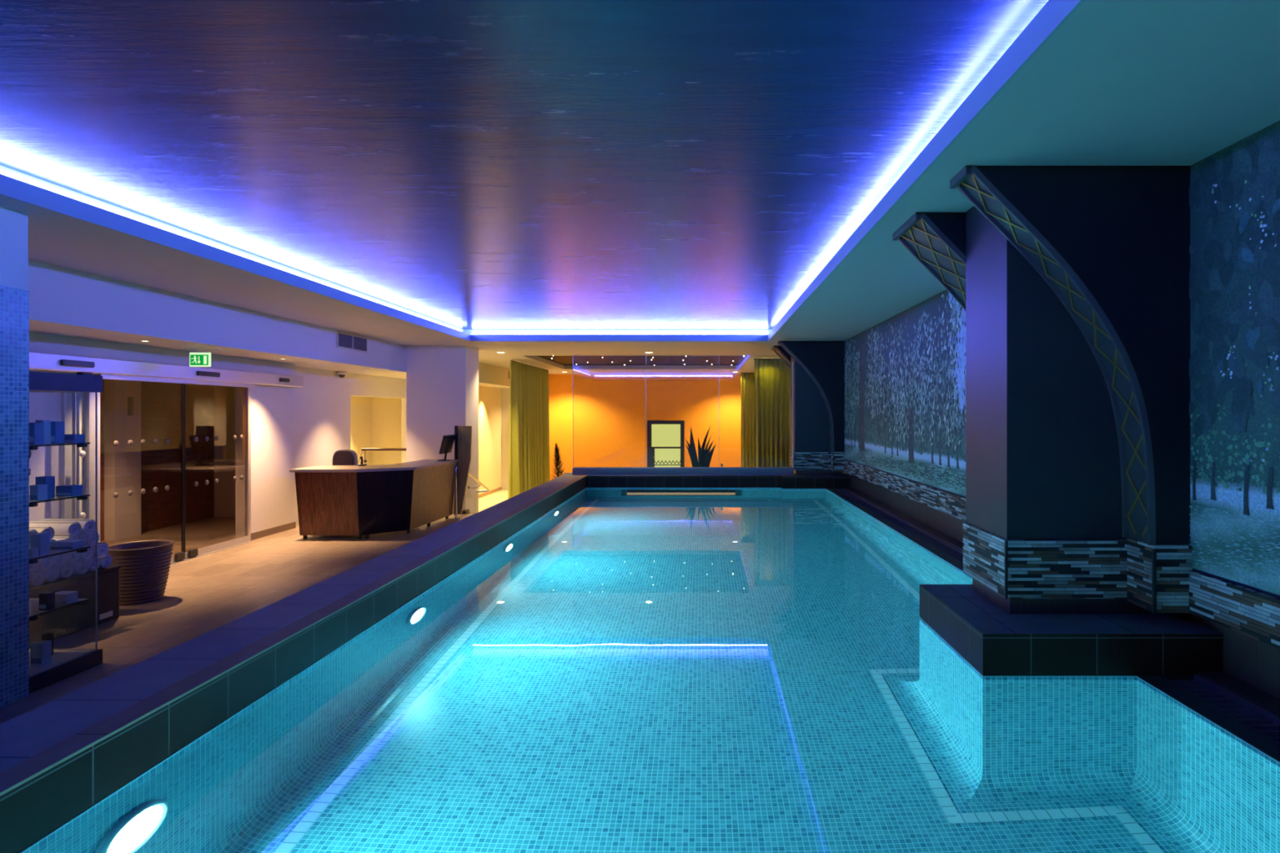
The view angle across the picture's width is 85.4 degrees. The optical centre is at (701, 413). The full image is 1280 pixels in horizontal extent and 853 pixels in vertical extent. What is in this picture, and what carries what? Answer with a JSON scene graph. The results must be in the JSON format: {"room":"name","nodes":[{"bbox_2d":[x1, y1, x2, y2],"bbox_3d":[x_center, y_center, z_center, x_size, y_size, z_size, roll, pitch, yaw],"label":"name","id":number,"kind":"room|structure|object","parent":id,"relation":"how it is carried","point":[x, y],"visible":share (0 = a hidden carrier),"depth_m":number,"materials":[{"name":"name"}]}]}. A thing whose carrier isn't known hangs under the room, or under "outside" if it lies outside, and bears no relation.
{"room":"spa","nodes":[
{"label":"spa","id":0,"kind":"room"},
{"bbox_2d":[100,379,213,541],"bbox_3d":[-7.680,0.520,8.950,2.040,2.620,6.700,0,0,0],"label":"wall","id":1,"kind":"structure","parent":0,"point":[161,402],"depth_m":11.24,"materials":[{"name":"brown wood"}]},
{"bbox_2d":[104,379,235,540],"bbox_3d":[-7.785,0.520,11.075,1.630,2.620,2.250,0,0,0],"label":"wall","id":2,"kind":"structure","parent":0,"point":[122,462],"depth_m":10.24,"materials":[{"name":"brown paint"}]},
{"bbox_2d":[127,396,133,415],"bbox_3d":[-8.434,-0.110,10.205,0.028,0.280,0.090,0,0,0],"label":"intercom panel","id":3,"kind":"object","parent":2,"relation":"attached to","point":[130,399],"visible":1,"depth_m":10.18,"materials":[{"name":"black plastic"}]},
{"bbox_2d":[0,512,476,724],"bbox_3d":[-5.565,1.880,5.950,6.070,0.100,16.500,0,0,0],"label":"floor","id":4,"kind":"structure","parent":0,"point":[205,593],"depth_m":7.41,"materials":[{"name":"tile"}]},
{"bbox_2d":[0,206,29,707],"bbox_3d":[-4.830,0.270,3.690,0.940,3.120,1.580,0,0,0],"label":"column","id":5,"kind":"structure","parent":4,"relation":"on","point":[14,292],"depth_m":4.38,"materials":[{"name":"blue tile"}]},
{"bbox_2d":[29,371,102,693],"bbox_3d":[-4.793,0.767,4.780,0.815,2.125,0.560,0,0,0],"label":"display cabinet","id":6,"kind":"object","parent":4,"relation":"on","point":[65,664],"visible":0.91,"depth_m":4.82,"materials":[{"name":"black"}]},
{"bbox_2d":[29,547,38,558],"bbox_3d":[-4.448,0.928,4.584,0.056,0.061,0.051,0,0,0],"label":"carton","id":7,"kind":"object","parent":6,"relation":"on","point":[33,552],"visible":0.69,"depth_m":4.58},
{"bbox_2d":[29,422,44,444],"bbox_3d":[-4.481,0.135,4.654,0.042,0.149,0.071,0,0,0],"label":"carton","id":8,"kind":"object","parent":6,"relation":"on","point":[36,428],"visible":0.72,"depth_m":4.64,"materials":[{"name":"cardboard"}]},
{"bbox_2d":[29,484,47,501],"bbox_3d":[-4.465,0.532,4.654,0.056,0.104,0.071,0,0,0],"label":"carton","id":9,"kind":"object","parent":6,"relation":"on","point":[37,492],"visible":1,"depth_m":4.62,"materials":[{"name":"cardboard"}]},
{"bbox_2d":[30,533,49,556],"bbox_3d":[-4.456,0.884,4.654,0.066,0.149,0.071,0,0,0],"label":"carton","id":10,"kind":"object","parent":6,"relation":"on","point":[40,540],"visible":0.84,"depth_m":4.63,"materials":[{"name":"cardboard"}]},
{"bbox_2d":[30,640,51,666],"bbox_3d":[-4.506,1.637,4.714,0.081,0.154,0.071,0,0,0],"label":"carton","id":11,"kind":"object","parent":6,"relation":"on","point":[40,651],"visible":1,"depth_m":4.68,"materials":[{"name":"cardboard"}]},
{"bbox_2d":[35,420,50,444],"bbox_3d":[-4.507,0.127,4.729,0.052,0.164,0.061,0,0,0],"label":"carton","id":12,"kind":"object","parent":6,"relation":"on","point":[46,423],"visible":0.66,"depth_m":4.73,"materials":[{"name":"cardboard"}]},
{"bbox_2d":[35,475,54,498],"bbox_3d":[-4.535,0.510,4.774,0.072,0.149,0.071,0,0,0],"label":"carton","id":13,"kind":"object","parent":6,"relation":"on","point":[49,480],"visible":0.47,"depth_m":4.77,"materials":[{"name":"cardboard"}]},
{"bbox_2d":[39,591,54,610],"bbox_3d":[-4.461,1.278,4.709,0.057,0.114,0.061,0,0,0],"label":"carton","id":14,"kind":"object","parent":6,"relation":"on","point":[46,599],"visible":1,"depth_m":4.68,"materials":[{"name":"cardboard"}]},
{"bbox_2d":[41,632,53,655],"bbox_3d":[-4.623,1.635,4.884,0.040,0.159,0.051,0,0,0],"label":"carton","id":15,"kind":"object","parent":6,"relation":"on","point":[48,636],"visible":0.47,"depth_m":4.88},
{"bbox_2d":[29,494,84,502],"bbox_3d":[-4.758,0.589,4.758,0.685,0.008,0.455,0,0,0],"label":"shelf","id":16,"kind":"object","parent":6,"relation":"attached to","point":[78,497],"depth_m":4.81,"materials":[{"name":"clear glass"}]},
{"bbox_2d":[50,421,64,444],"bbox_3d":[-4.487,0.132,4.794,0.073,0.154,0.071,0,0,0],"label":"carton","id":17,"kind":"object","parent":6,"relation":"on","point":[57,428],"visible":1,"depth_m":4.78,"materials":[{"name":"cardboard"}]},
{"bbox_2d":[29,546,88,559],"bbox_3d":[-4.758,0.963,4.758,0.685,0.008,0.455,0,0,0],"label":"shelf","id":18,"kind":"object","parent":6,"relation":"attached to","point":[52,552],"depth_m":4.82,"materials":[{"name":"glass"}]},
{"bbox_2d":[29,598,88,616],"bbox_3d":[-4.758,1.340,4.758,0.685,0.008,0.455,0,0,0],"label":"shelf","id":19,"kind":"object","parent":6,"relation":"attached to","point":[34,611],"depth_m":4.79,"materials":[{"name":"glass"}]},
{"bbox_2d":[54,591,78,604],"bbox_3d":[-4.489,1.298,4.864,0.122,0.074,0.091,0,0,0],"label":"carton","id":20,"kind":"object","parent":6,"relation":"on","point":[61,597],"visible":0.73,"depth_m":4.83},
{"bbox_2d":[49,539,84,549],"bbox_3d":[-4.502,0.931,4.904,0.163,0.054,0.091,0,0,0],"label":"carton","id":21,"kind":"object","parent":6,"relation":"on","point":[62,544],"visible":1,"depth_m":4.86,"materials":[{"name":"cardboard"}]},
{"bbox_2d":[55,484,82,496],"bbox_3d":[-4.487,0.547,4.904,0.114,0.074,0.091,0,0,0],"label":"carton","id":22,"kind":"object","parent":6,"relation":"on","point":[64,490],"visible":1,"depth_m":4.86,"materials":[{"name":"cardboard"}]},
{"bbox_2d":[64,434,84,443],"bbox_3d":[-4.488,0.179,4.919,0.129,0.061,0.081,0,0,0],"label":"carton","id":23,"kind":"object","parent":6,"relation":"on","point":[68,438],"visible":0.75,"depth_m":4.88,"materials":[{"name":"cardboard"}]},
{"bbox_2d":[29,565,120,648],"bbox_3d":[-5.467,1.597,5.603,0.506,0.465,1.215,0,0,0],"label":"bench","id":24,"kind":"object","parent":4,"relation":"on","point":[63,622],"visible":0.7,"depth_m":5.81,"materials":[{"name":"wood"}]},
{"bbox_2d":[29,569,45,586],"bbox_3d":[-5.455,1.303,5.474,0.432,0.119,0.116,0,0,1],"label":"rolled towel","id":25,"kind":"object","parent":24,"relation":"on","point":[37,577],"visible":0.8,"depth_m":5.46,"materials":[{"name":"fabric"}]},
{"bbox_2d":[35,555,54,569],"bbox_3d":[-5.450,1.191,5.534,0.432,0.119,0.118,0,0,-2],"label":"rolled towel","id":26,"kind":"object","parent":25,"relation":"on","point":[46,563],"visible":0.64,"depth_m":5.52,"materials":[{"name":"fabric"}]},
{"bbox_3d":[-5.473,1.079,5.594,0.432,0.119,0.119,0,0,1],"label":"rolled towel","id":27,"kind":"object","parent":26,"relation":"on","visible":0},
{"bbox_2d":[29,526,54,540],"bbox_3d":[-5.459,0.967,5.550,0.432,0.119,0.117,0,0,1],"label":"rolled towel","id":28,"kind":"object","parent":27,"relation":"on","point":[50,530],"visible":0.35,"depth_m":5.56,"materials":[{"name":"fabric"}]},
{"bbox_2d":[40,566,59,582],"bbox_3d":[-5.473,1.303,5.602,0.432,0.119,0.118,0,0,-1],"label":"rolled towel","id":29,"kind":"object","parent":24,"relation":"on","point":[52,574],"visible":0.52,"depth_m":5.60,"materials":[{"name":"fabric"}]},
{"bbox_2d":[53,553,67,566],"bbox_3d":[-5.457,1.191,5.662,0.432,0.119,0.116,0,0,1],"label":"rolled towel","id":30,"kind":"object","parent":29,"relation":"on","point":[60,560],"visible":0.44,"depth_m":5.66,"materials":[{"name":"fabric"}]},
{"bbox_2d":[52,536,73,540],"bbox_3d":[-5.456,1.079,5.722,0.432,0.119,0.116,0,0,1],"label":"rolled towel","id":31,"kind":"object","parent":30,"relation":"on","point":[56,538],"visible":0.05,"depth_m":5.73,"materials":[{"name":"fabric"}]},
{"bbox_2d":[56,563,74,577],"bbox_3d":[-5.474,1.303,5.730,0.432,0.119,0.119,0,0,-2],"label":"rolled towel","id":32,"kind":"object","parent":24,"relation":"on","point":[66,570],"visible":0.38,"depth_m":5.73,"materials":[{"name":"fabric"}]},
{"bbox_2d":[66,551,79,563],"bbox_3d":[-5.468,1.191,5.790,0.432,0.119,0.118,0,0,1],"label":"rolled towel","id":33,"kind":"object","parent":32,"relation":"on","point":[73,557],"visible":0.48,"depth_m":5.79,"materials":[{"name":"fabric"}]},
{"bbox_2d":[70,533,85,544],"bbox_3d":[-5.473,1.079,5.850,0.432,0.119,0.118,0,0,2],"label":"rolled towel","id":34,"kind":"object","parent":33,"relation":"on","point":[79,536],"visible":0.12,"depth_m":5.86,"materials":[{"name":"fabric"}]},
{"bbox_2d":[29,521,80,536],"bbox_3d":[-5.470,0.967,5.800,0.432,0.119,0.119,0,0,1],"label":"rolled towel","id":35,"kind":"object","parent":34,"relation":"on","point":[60,528],"visible":0.48,"depth_m":5.77,"materials":[{"name":"fabric"}]},
{"bbox_2d":[71,560,88,574],"bbox_3d":[-5.459,1.303,5.858,0.432,0.119,0.116,0,0,0],"label":"rolled towel","id":36,"kind":"object","parent":24,"relation":"on","point":[81,566],"visible":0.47,"depth_m":5.84,"materials":[{"name":"fabric"}]},
{"bbox_2d":[78,545,94,559],"bbox_3d":[-5.465,1.191,5.918,0.432,0.119,0.117,0,0,-1],"label":"rolled towel","id":37,"kind":"object","parent":36,"relation":"on","point":[89,554],"visible":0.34,"depth_m":5.93,"materials":[{"name":"fabric"}]},
{"bbox_2d":[78,531,99,545],"bbox_3d":[-5.471,1.079,5.978,0.432,0.119,0.117,0,0,0],"label":"rolled towel","id":38,"kind":"object","parent":37,"relation":"on","point":[90,537],"visible":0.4,"depth_m":5.96,"materials":[{"name":"fabric"}]},
{"bbox_2d":[39,519,95,533],"bbox_3d":[-5.455,0.967,5.930,0.432,0.119,0.118,0,0,1],"label":"rolled towel","id":39,"kind":"object","parent":38,"relation":"on","point":[87,526],"visible":0.48,"depth_m":5.93,"materials":[{"name":"fabric"}]},
{"bbox_2d":[85,556,99,571],"bbox_3d":[-5.475,1.303,5.986,0.432,0.119,0.115,0,0,0],"label":"rolled towel","id":40,"kind":"object","parent":24,"relation":"on","point":[91,562],"visible":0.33,"depth_m":5.98,"materials":[{"name":"fabric"}]},
{"bbox_2d":[91,542,108,556],"bbox_3d":[-5.451,1.191,6.046,0.432,0.119,0.115,0,0,-1],"label":"rolled towel","id":41,"kind":"object","parent":40,"relation":"on","point":[102,547],"visible":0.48,"depth_m":6.05,"materials":[{"name":"fabric"}]},
{"bbox_2d":[97,553,112,568],"bbox_3d":[-5.470,1.303,6.114,0.432,0.119,0.115,0,0,1],"label":"rolled towel","id":42,"kind":"object","parent":24,"relation":"on","point":[105,561],"visible":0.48,"depth_m":6.10,"materials":[{"name":"fabric"}]},
{"bbox_3d":[-5.470,1.303,5.346,0.432,0.119,0.118,0,0,0],"label":"rolled towel","id":43,"kind":"object","parent":24,"relation":"on","visible":0},
{"bbox_2d":[29,562,38,573],"bbox_3d":[-5.458,1.191,5.406,0.432,0.119,0.116,0,0,0],"label":"rolled towel","id":44,"kind":"object","parent":43,"relation":"on","point":[33,567],"visible":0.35,"depth_m":5.42,"materials":[{"name":"fabric"}]},
{"bbox_3d":[-5.459,1.079,5.466,0.432,0.119,0.116,0,0,-1],"label":"rolled towel","id":45,"kind":"object","parent":44,"relation":"on","visible":0},
{"bbox_2d":[29,528,37,544],"bbox_3d":[-5.470,0.967,5.420,0.432,0.119,0.116,0,0,-1],"label":"rolled towel","id":46,"kind":"object","parent":45,"relation":"on","point":[31,531],"visible":0.2,"depth_m":5.44,"materials":[{"name":"fabric"}]},
{"bbox_2d":[61,392,89,519],"bbox_3d":[-6.429,0.710,7.105,0.041,2.200,0.290,0,0,0],"label":"glass sidelight","id":47,"kind":"object","parent":4,"relation":"on","point":[82,454],"visible":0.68,"depth_m":7.08,"materials":[{"name":"glass"}]},
{"bbox_2d":[106,539,174,605],"bbox_3d":[-5.500,1.558,6.760,0.549,0.545,0.549,0,0,29],"label":"planter","id":48,"kind":"object","parent":4,"relation":"on","point":[144,571],"visible":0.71,"depth_m":6.62,"materials":[{"name":"wicker"}]},
{"bbox_2d":[0,473,586,852],"bbox_3d":[-2.297,1.475,5.300,0.465,0.710,15.200,0,0,0],"label":"ledge","id":49,"kind":"object","parent":4,"relation":"on","point":[29,812],"visible":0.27,"depth_m":3.00,"materials":[{"name":"tile"}]},
{"bbox_2d":[0,475,587,795],"bbox_3d":[-2.117,1.119,5.300,0.116,0.010,15.200,0,0,0],"label":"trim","id":50,"kind":"structure","parent":49,"relation":"on","point":[36,765],"depth_m":2.89,"materials":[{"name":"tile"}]},
{"bbox_2d":[332,449,357,465],"bbox_3d":[-5.825,1.212,11.200,0.525,1.234,0.574,0,0,0],"label":"office chair","id":51,"kind":"object","parent":4,"relation":"on","point":[340,457],"visible":0.14,"depth_m":11.29,"materials":[{"name":"brown fabric"}]},
{"bbox_2d":[289,426,471,539],"bbox_3d":[-4.980,1.022,11.060,1.880,1.615,2.260,0,0,0],"label":"reception desk","id":52,"kind":"object","parent":4,"relation":"on","point":[332,500],"visible":1,"depth_m":10.18,"materials":[{"name":"brown wood"}]},
{"bbox_2d":[357,456,367,466],"bbox_3d":[-5.204,0.732,10.635,0.107,0.146,0.130,0,0,0],"label":"desk telephone","id":53,"kind":"object","parent":52,"relation":"on","point":[361,457],"visible":1,"depth_m":10.62,"materials":[{"name":"black plastic"}]},
{"bbox_2d":[289,459,458,472],"bbox_3d":[-5.085,0.825,11.025,1.670,0.040,2.190,0,0,0],"label":"countertop","id":54,"kind":"structure","parent":52,"relation":"on","point":[417,464],"depth_m":10.34,"materials":[{"name":"stone"}]},
{"bbox_2d":[436,434,455,461],"bbox_3d":[-4.415,0.586,11.850,0.229,0.438,0.480,0,0,0],"label":"monitor","id":55,"kind":"object","parent":52,"relation":"on","point":[447,442],"visible":1,"depth_m":11.78,"materials":[{"name":"black plastic"}]},
{"bbox_2d":[357,448,406,465],"bbox_3d":[-6.309,1.266,14.000,1.377,1.127,0.054,0,0,0],"label":"guard rail","id":56,"kind":"object","parent":4,"relation":"on","point":[364,450],"visible":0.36,"depth_m":13.98,"materials":[{"name":"metal"}]},
{"bbox_2d":[462,509,469,514],"bbox_3d":[-4.390,1.800,12.650,0.220,0.060,0.200,0,0,0],"label":"kerb","id":57,"kind":"object","parent":4,"relation":"on","point":[464,511],"visible":0.57,"depth_m":12.60,"materials":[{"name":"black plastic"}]},
{"bbox_2d":[453,464,488,519],"bbox_3d":[-4.363,1.362,12.938,0.261,0.936,1.929,0,0,-1],"label":"handrail","id":58,"kind":"object","parent":4,"relation":"on","point":[486,490],"visible":0.91,"depth_m":12.01,"materials":[{"name":"metal"}]},
{"bbox_2d":[29,332,501,538],"bbox_3d":[-7.150,0.820,9.800,1.700,3.220,24.200,0,0,0],"label":"wall","id":59,"kind":"structure","parent":0,"point":[291,428],"depth_m":10.73,"materials":[{"name":"white paint"}]},
{"bbox_2d":[29,449,31,475],"bbox_3d":[-6.495,0.453,6.620,0.010,0.285,0.160,0,0,0],"label":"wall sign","id":60,"kind":"object","parent":59,"relation":"attached to","point":[29,450],"visible":0.06,"depth_m":6.68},
{"bbox_2d":[29,351,303,564],"bbox_3d":[-6.409,0.620,8.625,0.222,2.420,4.750,0,0,0],"label":"door","id":61,"kind":"structure","parent":59,"relation":"in","point":[111,369],"depth_m":8.31,"materials":[{"name":"metal"}]},
{"bbox_2d":[250,521,295,540],"bbox_3d":[-6.494,1.780,8.675,0.012,0.100,4.750,0,0,0],"label":"baseboard","id":62,"kind":"structure","parent":59,"relation":"attached to","point":[255,535],"depth_m":10.45,"materials":[{"name":"wood"}]},
{"bbox_2d":[478,486,502,498],"bbox_3d":[-6.294,2.350,19.450,0.012,0.100,4.900,0,0,0],"label":"baseboard","id":63,"kind":"structure","parent":59,"relation":"attached to","point":[498,489],"depth_m":20.57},
{"bbox_2d":[27,259,510,386],"bbox_3d":[-5.690,-1.097,10.300,0.120,0.615,25.200,0,0,0],"label":"ceiling beam","id":64,"kind":"structure","parent":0,"point":[59,295],"depth_m":7.49,"materials":[{"name":"white paint"}]},
{"bbox_2d":[336,331,367,352],"bbox_3d":[-5.622,-1.145,11.140,0.015,0.250,0.960,0,0,0],"label":"air vent","id":65,"kind":"object","parent":64,"relation":"in","point":[344,340],"visible":1,"depth_m":11.11,"materials":[{"name":"metal"}]},
{"bbox_2d":[507,370,510,379],"bbox_3d":[-5.622,-1.125,20.500,0.015,0.250,0.800,0,0,0],"label":"air vent","id":66,"kind":"object","parent":64,"relation":"in","point":[508,371],"visible":0.3,"depth_m":20.19,"materials":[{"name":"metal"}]},
{"bbox_2d":[29,321,509,388],"bbox_3d":[-7.175,-0.840,10.300,2.850,0.100,25.200,0,0,0],"label":"ceiling","id":67,"kind":"structure","parent":0,"point":[37,327],"depth_m":8.35,"materials":[{"name":"white paint"}]},
{"bbox_2d":[180,349,221,366],"bbox_3d":[-6.000,-0.675,8.270,0.480,0.230,0.040,0,0,0],"label":"exit sign","id":68,"kind":"object","parent":67,"relation":"hanging from","point":[196,359],"visible":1,"depth_m":8.26,"materials":[{"name":"plastic"}]},
{"bbox_2d":[337,370,346,377],"bbox_3d":[-6.712,-0.728,12.900,0.170,0.125,0.170,0,0,0],"label":"dome camera","id":69,"kind":"object","parent":67,"relation":"attached to","point":[341,374],"visible":1,"depth_m":12.85,"materials":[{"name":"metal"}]},
{"bbox_2d":[406,346,478,512],"bbox_3d":[-5.065,0.570,13.565,1.130,3.720,0.770,0,0,0],"label":"wall","id":70,"kind":"structure","parent":0,"point":[442,381],"depth_m":13.18,"materials":[{"name":"white paint"}]},
{"bbox_2d":[478,489,507,511],"bbox_3d":[-2.602,2.450,17.900,10.796,0.100,10.000,0,0,0],"label":"floor","id":71,"kind":"structure","parent":0,"point":[489,500],"depth_m":19.36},
{"bbox_2d":[551,442,564,478],"bbox_3d":[-2.761,1.470,13.388,0.592,1.859,0.591,0,0,0],"label":"plant","id":72,"kind":"object","parent":71,"relation":"on","point":[557,462],"visible":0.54,"depth_m":13.38,"materials":[{"name":"plant"}]},
{"bbox_2d":[685,425,715,466],"bbox_3d":[-0.017,1.307,14.300,0.638,2.182,0.380,0,0,0],"label":"agave plant","id":73,"kind":"object","parent":71,"relation":"on","point":[704,456],"visible":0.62,"depth_m":14.26,"materials":[{"name":"green plant"}]},
{"bbox_2d":[501,388,509,489],"bbox_3d":[-5.825,0.555,22.300,1.250,3.690,1.100,0,0,0],"label":"wall","id":74,"kind":"structure","parent":0,"point":[504,392],"depth_m":21.75,"materials":[{"name":"white paint"}]},
{"bbox_2d":[0,0,1279,373],"bbox_3d":[-1.417,-1.347,10.300,8.426,0.115,25.200,0,0,0],"label":"ceiling","id":75,"kind":"structure","parent":0,"point":[1120,82],"depth_m":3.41,"materials":[{"name":"paint"}]},
{"bbox_2d":[0,170,462,331],"bbox_3d":[-4.227,-1.443,5.560,0.100,0.074,13.520,0,0,0],"label":"light strip","id":76,"kind":"object","parent":75,"relation":"on","point":[9,175],"visible":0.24,"depth_m":5.62,"materials":[{"name":"plastic"}]},
{"bbox_2d":[0,164,771,334],"bbox_3d":[-1.465,-1.464,5.560,5.724,0.123,13.920,0,0,0],"label":"trim","id":77,"kind":"structure","parent":75,"relation":"attached to","point":[2,168],"depth_m":7.21,"materials":[{"name":"paint"}]},
{"bbox_2d":[507,360,550,498],"bbox_3d":[-4.488,0.562,18.200,0.315,3.656,3.746,0,0,0],"label":"curtain","id":78,"kind":"object","parent":75,"relation":"hanging from","point":[529,408],"visible":0.86,"depth_m":17.59,"materials":[{"name":"green fabric"}]},
{"bbox_2d":[0,0,1085,341],"bbox_3d":[-1.465,-1.347,5.560,5.324,0.119,13.520,0,0,0],"label":"strip light","id":79,"kind":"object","parent":75,"relation":"attached to","point":[1054,14],"depth_m":4.78,"materials":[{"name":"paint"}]},
{"bbox_2d":[472,331,768,333],"bbox_3d":[-1.465,-1.443,12.420,5.324,0.074,0.100,0,0,0],"label":"light strip","id":80,"kind":"object","parent":75,"relation":"on","point":[473,332],"visible":0.88,"depth_m":12.46,"materials":[{"name":"plastic"}]},
{"bbox_2d":[740,372,754,466],"bbox_3d":[1.470,0.562,21.298,0.520,3.656,0.181,0,0,0],"label":"curtain","id":81,"kind":"object","parent":75,"relation":"hanging from","point":[747,378],"visible":0.62,"depth_m":21.29,"materials":[{"name":"yellow fabric"}]},
{"bbox_2d":[753,358,791,466],"bbox_3d":[1.640,0.562,15.894,0.874,3.656,0.268,0,0,0],"label":"curtain","id":82,"kind":"object","parent":75,"relation":"hanging from","point":[772,376],"visible":0.68,"depth_m":15.87,"materials":[{"name":"yellow fabric"}]},
{"bbox_2d":[537,355,746,365],"bbox_3d":[-1.450,-1.445,17.750,5.160,0.090,4.760,0,0,0],"label":"ceiling","id":83,"kind":"structure","parent":0,"point":[563,360],"depth_m":18.47,"materials":[{"name":"paint"}]},
{"bbox_2d":[548,373,741,479],"bbox_3d":[-1.252,0.555,22.775,8.096,3.690,0.150,0,0,0],"label":"wall","id":84,"kind":"structure","parent":0,"point":[596,420],"depth_m":22.70,"materials":[{"name":"paint"}]},
{"bbox_2d":[647,420,684,466],"bbox_3d":[-1.170,1.315,22.699,1.220,2.170,0.123,0,0,0],"label":"door","id":85,"kind":"structure","parent":84,"relation":"in","point":[665,438],"depth_m":22.75,"materials":[{"name":"black glass"}]},
{"bbox_2d":[21,487,1279,852],"bbox_3d":[0.072,1.937,5.760,4.275,1.207,13.320,0,0,0],"label":"pool edge","id":86,"kind":"object","parent":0,"point":[48,837],"visible":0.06,"depth_m":3.51,"materials":[{"name":"tile"}]},
{"bbox_2d":[31,488,1279,852],"bbox_3d":[0.072,1.352,5.760,4.276,0.001,13.321,0,0,0],"label":"pool water","id":87,"kind":"object","parent":86,"relation":"in","point":[629,670],"visible":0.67,"depth_m":2.94,"materials":[{"name":"blue liquid"}]},
{"bbox_2d":[586,473,850,488],"bbox_3d":[0.292,1.830,12.585,4.715,1.420,0.630,0,0,0],"label":"ledge","id":88,"kind":"object","parent":86,"relation":"attached to","point":[784,482],"visible":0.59,"depth_m":12.42,"materials":[{"name":"tile"}]},
{"bbox_2d":[572,467,793,474],"bbox_3d":[-0.336,1.061,12.675,4.032,0.118,0.170,0,0,0],"label":"kerb","id":89,"kind":"object","parent":88,"relation":"on","point":[575,471],"visible":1,"depth_m":12.59,"materials":[{"name":"tile"}]},
{"bbox_2d":[572,466,793,475],"bbox_3d":[-0.336,1.052,12.633,4.032,0.135,0.095,0,0,0],"label":"trim","id":90,"kind":"structure","parent":89,"relation":"on","point":[573,467],"depth_m":12.64,"materials":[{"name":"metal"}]},
{"bbox_2d":[645,355,793,467],"bbox_3d":[-0.338,-0.045,12.660,4.036,2.060,0.040,0,0,0],"label":"glass screen","id":91,"kind":"object","parent":90,"relation":"on","point":[646,355],"visible":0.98,"depth_m":12.65,"materials":[{"name":"glass"}]},
{"bbox_2d":[770,341,844,475],"bbox_3d":[1.965,-0.092,12.948,1.182,2.424,1.403,0,0,0],"label":"column","id":92,"kind":"structure","parent":88,"relation":"on","point":[819,366],"depth_m":12.49,"materials":[{"name":"paint"}]},
{"bbox_2d":[826,488,963,571],"bbox_3d":[2.268,1.405,8.400,0.123,0.151,7.740,0,0,0],"label":"trim","id":93,"kind":"structure","parent":86,"relation":"attached to","point":[935,550],"depth_m":7.61,"materials":[{"name":"tile"}]},
{"bbox_2d":[919,584,1222,679],"bbox_3d":[2.055,1.830,4.020,1.250,1.420,1.020,0,0,0],"label":"ledge","id":94,"kind":"object","parent":86,"relation":"on","point":[995,642],"visible":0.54,"depth_m":3.51,"materials":[{"name":"tile"}]},
{"bbox_2d":[892,164,1192,614],"bbox_3d":[1.965,-0.092,4.269,1.182,2.424,1.403,0,0,0],"label":"column","id":95,"kind":"structure","parent":94,"relation":"on","point":[1071,283],"depth_m":3.81,"materials":[{"name":"paint"}]},
{"bbox_2d":[843,471,1279,699],"bbox_3d":[2.725,1.827,5.300,0.150,1.605,15.200,0,0,0],"label":"ledge","id":96,"kind":"object","parent":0,"point":[1254,662],"depth_m":3.48,"materials":[{"name":"tile"}]},
{"bbox_2d":[843,487,963,551],"bbox_3d":[2.590,1.370,8.400,0.140,0.120,7.740,0,0,0],"label":"trim","id":97,"kind":"structure","parent":96,"relation":"attached to","point":[948,539],"depth_m":8.40,"materials":[{"name":"tile"}]},
{"bbox_2d":[1137,675,1279,762],"bbox_3d":[2.268,1.405,1.305,0.123,0.151,4.410,0,0,0],"label":"trim","id":98,"kind":"structure","parent":96,"relation":"attached to","point":[1251,735],"depth_m":3.03,"materials":[{"name":"tile"}]},
{"bbox_2d":[1197,671,1279,717],"bbox_3d":[2.590,1.370,1.305,0.140,0.120,4.410,0,0,0],"label":"trim","id":99,"kind":"structure","parent":96,"relation":"attached to","point":[1253,695],"depth_m":3.27,"materials":[{"name":"tile"}]},
{"bbox_3d":[2.495,1.480,8.400,0.330,0.100,7.740,0,0,0],"label":"bed","id":100,"kind":"object","parent":96,"relation":"attached to","visible":0},
{"bbox_2d":[834,488,963,562],"bbox_3d":[2.427,1.377,8.400,0.186,0.105,7.740,0,0,0],"label":"drain grate","id":101,"kind":"object","parent":100,"relation":"on","point":[951,550],"visible":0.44,"depth_m":8.08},
{"bbox_3d":[2.678,-0.280,10.200,0.244,2.620,25.000,0,0,0],"label":"wall","id":102,"kind":"structure","parent":0,"visible":0},
{"bbox_2d":[844,459,965,520],"bbox_3d":[2.546,0.922,8.680,0.040,0.215,7.400,0,0,0],"label":"stone band","id":103,"kind":"object","parent":102,"relation":"attached to","point":[954,505],"visible":0.57,"depth_m":8.21,"materials":[{"name":"stone"}]},
{"bbox_2d":[844,289,965,496],"bbox_3d":[2.545,-0.245,8.670,0.018,2.090,7.380,0,0,0],"label":"mural","id":104,"kind":"object","parent":102,"relation":"attached to","point":[904,406],"visible":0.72,"depth_m":8.29},
{"bbox_2d":[844,458,965,497],"bbox_3d":[2.555,0.807,8.680,0.022,0.015,7.400,0,0,0],"label":"trim","id":105,"kind":"structure","parent":102,"relation":"attached to","point":[845,459],"depth_m":8.26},
{"bbox_2d":[1188,570,1279,648],"bbox_3d":[2.546,0.922,0.660,0.040,0.215,5.920,0,0,0],"label":"stone band","id":106,"kind":"object","parent":102,"relation":"attached to","point":[1255,615],"visible":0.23,"depth_m":3.26,"materials":[{"name":"stone"}]},
{"bbox_2d":[1189,120,1279,595],"bbox_3d":[2.546,-0.245,0.658,0.017,2.090,5.935,0,0,0],"label":"mural","id":107,"kind":"object","parent":102,"relation":"attached to","point":[1234,191],"visible":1,"depth_m":3.28},
{"bbox_2d":[1192,568,1279,598],"bbox_3d":[2.555,0.807,0.660,0.022,0.015,5.920,0,0,0],"label":"trim","id":108,"kind":"structure","parent":102,"relation":"attached to","point":[1272,594],"depth_m":3.28,"materials":[{"name":"stone"}]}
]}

